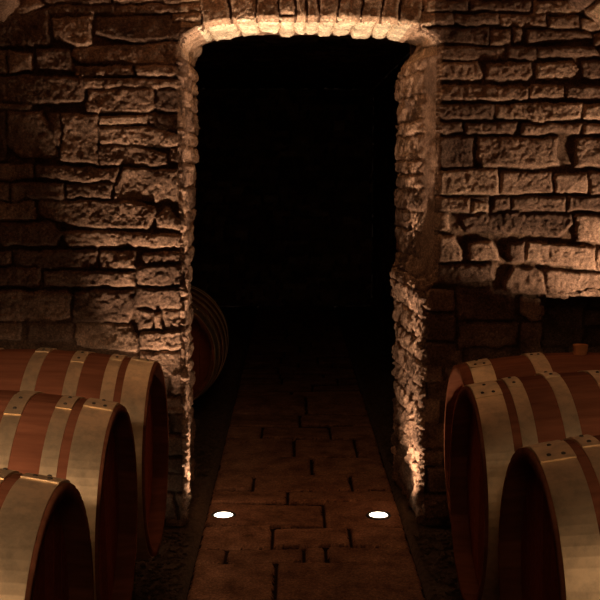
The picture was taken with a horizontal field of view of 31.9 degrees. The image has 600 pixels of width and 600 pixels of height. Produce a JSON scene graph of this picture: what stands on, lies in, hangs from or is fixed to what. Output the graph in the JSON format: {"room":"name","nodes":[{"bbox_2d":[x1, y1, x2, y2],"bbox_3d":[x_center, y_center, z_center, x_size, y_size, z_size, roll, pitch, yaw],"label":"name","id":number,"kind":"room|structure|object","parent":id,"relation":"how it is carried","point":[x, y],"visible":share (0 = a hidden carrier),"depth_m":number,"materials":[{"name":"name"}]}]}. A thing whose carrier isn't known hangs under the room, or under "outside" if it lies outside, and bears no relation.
{"room":"wine cellar","nodes":[
{"label":"wine cellar","id":0,"kind":"room"},
{"bbox_2d":[190,89,372,305],"bbox_3d":[-0.405,-1.008,10.463,2.250,2.150,0.051,0,7,0],"label":"wall","id":1,"kind":"structure","parent":0,"point":[283,182],"depth_m":10.46,"materials":[{"name":"stone"}]},
{"bbox_2d":[132,306,461,599],"bbox_3d":[-0.014,0.811,4.579,3.540,0.034,12.192,0,7,0],"label":"floor","id":2,"kind":"structure","parent":0,"point":[369,344],"depth_m":5.82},
{"bbox_2d":[190,285,228,400],"bbox_3d":[-0.766,0.248,6.120,0.690,0.695,0.860,0,7,0],"label":"wine barrel","id":3,"kind":"object","parent":2,"relation":"on","point":[209,331],"visible":0.31,"depth_m":5.76,"materials":[{"name":"brown wood"}]},
{"bbox_2d":[131,438,462,599],"bbox_3d":[0.019,0.841,4.183,1.363,0.019,2.316,0,7,0],"label":"gravel","id":4,"kind":"object","parent":2,"relation":"on","point":[161,576],"visible":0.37,"depth_m":3.68,"materials":[{"name":"gravel"}]},
{"bbox_2d":[186,305,425,599],"bbox_3d":[0.010,0.805,4.572,0.792,0.058,12.080,0,7,0],"label":"paved path","id":5,"kind":"object","parent":2,"relation":"on","point":[301,470],"visible":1,"depth_m":4.49,"materials":[{"name":"stone"}]},
{"bbox_2d":[211,511,235,517],"bbox_3d":[-0.301,0.847,4.128,0.100,0.008,0.100,0,7,0],"label":"recessed light","id":6,"kind":"object","parent":5,"relation":"on","point":[218,514],"visible":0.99,"depth_m":4.13,"materials":[{"name":"glass"}]},
{"bbox_2d":[366,511,390,519],"bbox_3d":[0.309,0.847,4.128,0.100,0.008,0.100,0,7,0],"label":"recessed light","id":7,"kind":"object","parent":5,"relation":"on","point":[375,515],"visible":1,"depth_m":4.12,"materials":[{"name":"glass"}]},
{"bbox_3d":[-0.703,0.959,2.661,0.070,0.140,2.040,0,7,0],"label":"support rail","id":8,"kind":"object","parent":2,"relation":"on","visible":0},
{"bbox_2d":[0,390,137,599],"bbox_3d":[-0.878,0.562,2.611,0.860,0.694,0.689,0,7,0],"label":"wine barrel","id":9,"kind":"object","parent":8,"relation":"on","point":[89,443],"visible":0.72,"depth_m":2.48,"materials":[{"name":"brown wood"}]},
{"bbox_2d":[0,347,168,560],"bbox_3d":[-0.878,0.495,3.298,0.860,0.695,0.690,0,7,0],"label":"wine barrel","id":10,"kind":"object","parent":8,"relation":"on","point":[136,383],"visible":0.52,"depth_m":3.15,"materials":[{"name":"brown wood"}]},
{"bbox_2d":[0,0,599,525],"bbox_3d":[-0.030,-0.296,3.905,3.321,2.336,0.121,0,7,-1],"label":"wall","id":11,"kind":"structure","parent":0,"point":[91,242],"depth_m":3.87,"materials":[{"name":"stone"}]},
{"bbox_2d":[176,17,441,523],"bbox_3d":[0.012,-0.126,4.211,1.020,1.924,0.656,0,7,0],"label":"wall door reveal","id":12,"kind":"structure","parent":11,"relation":"in","point":[412,271],"depth_m":4.10,"materials":[{"name":"stone"}]},
{"bbox_2d":[0,0,599,25],"bbox_3d":[0.011,-0.308,1.139,3.270,1.634,5.536,0,7,0],"label":"ceiling","id":13,"kind":"structure","parent":0,"point":[591,8],"depth_m":3.73,"materials":[{"name":"stone"}]},
{"bbox_2d":[193,35,409,89],"bbox_3d":[-0.382,-1.716,7.323,2.250,0.051,6.040,0,7,0],"label":"ceiling","id":14,"kind":"structure","parent":0,"point":[310,62],"depth_m":7.76,"materials":[{"name":"stone"}]},
{"bbox_2d":[265,33,415,55],"bbox_3d":[-0.009,-0.398,4.475,3.550,2.400,0.050,0,7,0],"label":"wall","id":15,"kind":"structure","parent":0,"point":[412,47],"depth_m":4.38,"materials":[{"name":"stone"}]},
{"bbox_2d":[371,53,409,342],"bbox_3d":[0.753,-0.639,7.464,0.050,2.150,6.040,0,7,0],"label":"wall","id":16,"kind":"structure","parent":0,"point":[384,176],"depth_m":9.09,"materials":[{"name":"stone"}]},
{"bbox_2d":[536,292,545,353],"bbox_3d":[0.901,0.389,4.201,0.050,0.904,0.450,0,7,0],"label":"wall","id":17,"kind":"structure","parent":0,"point":[544,297],"depth_m":3.94,"materials":[{"name":"stone"}]},
{"bbox_2d":[538,288,599,298],"bbox_3d":[1.260,-0.051,4.149,0.737,0.049,0.450,0,7,0],"label":"wall","id":18,"kind":"structure","parent":0,"point":[594,292],"depth_m":3.93,"materials":[{"name":"stone"}]},
{"bbox_2d":[542,297,599,353],"bbox_3d":[1.258,0.356,4.426,0.737,0.914,0.048,0,7,0],"label":"wall","id":19,"kind":"structure","parent":0,"point":[567,322],"depth_m":4.39,"materials":[{"name":"stone"}]},
{"bbox_3d":[-1.043,0.959,2.659,0.070,0.140,2.040,0,7,0],"label":"support rail","id":20,"kind":"object","parent":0,"visible":0},
{"bbox_2d":[0,468,93,599],"bbox_3d":[-0.865,0.640,1.926,0.860,0.692,0.690,0,7,0],"label":"wine barrel","id":21,"kind":"object","parent":20,"relation":"on","point":[46,548],"visible":1,"depth_m":1.91,"materials":[{"name":"brown wood"}]},
{"bbox_3d":[0.722,0.971,2.563,0.070,0.140,1.329,0,7,0],"label":"support rail","id":22,"kind":"object","parent":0,"visible":0},
{"bbox_2d":[449,370,599,599],"bbox_3d":[0.884,0.535,2.877,0.860,0.695,0.690,0,7,0],"label":"wine barrel","id":23,"kind":"object","parent":22,"relation":"on","point":[492,420],"visible":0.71,"depth_m":2.72,"materials":[{"name":"brown wood"}]},
{"bbox_2d":[498,434,599,599],"bbox_3d":[0.900,0.607,2.182,0.860,0.695,0.690,0,7,0],"label":"wine barrel","id":24,"kind":"object","parent":22,"relation":"on","point":[549,541],"visible":1,"depth_m":2.12,"materials":[{"name":"brown wood"}]},
{"bbox_3d":[0.793,0.887,3.621,0.070,0.049,0.560,0,7,0],"label":"support rail","id":25,"kind":"object","parent":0,"visible":0},
{"bbox_2d":[444,343,599,521],"bbox_3d":[0.964,0.506,3.576,0.860,0.718,0.686,0,7,0],"label":"wine barrel","id":26,"kind":"object","parent":25,"relation":"on","point":[526,364],"visible":0.27,"depth_m":3.49,"materials":[{"name":"brown wood"}]}
]}

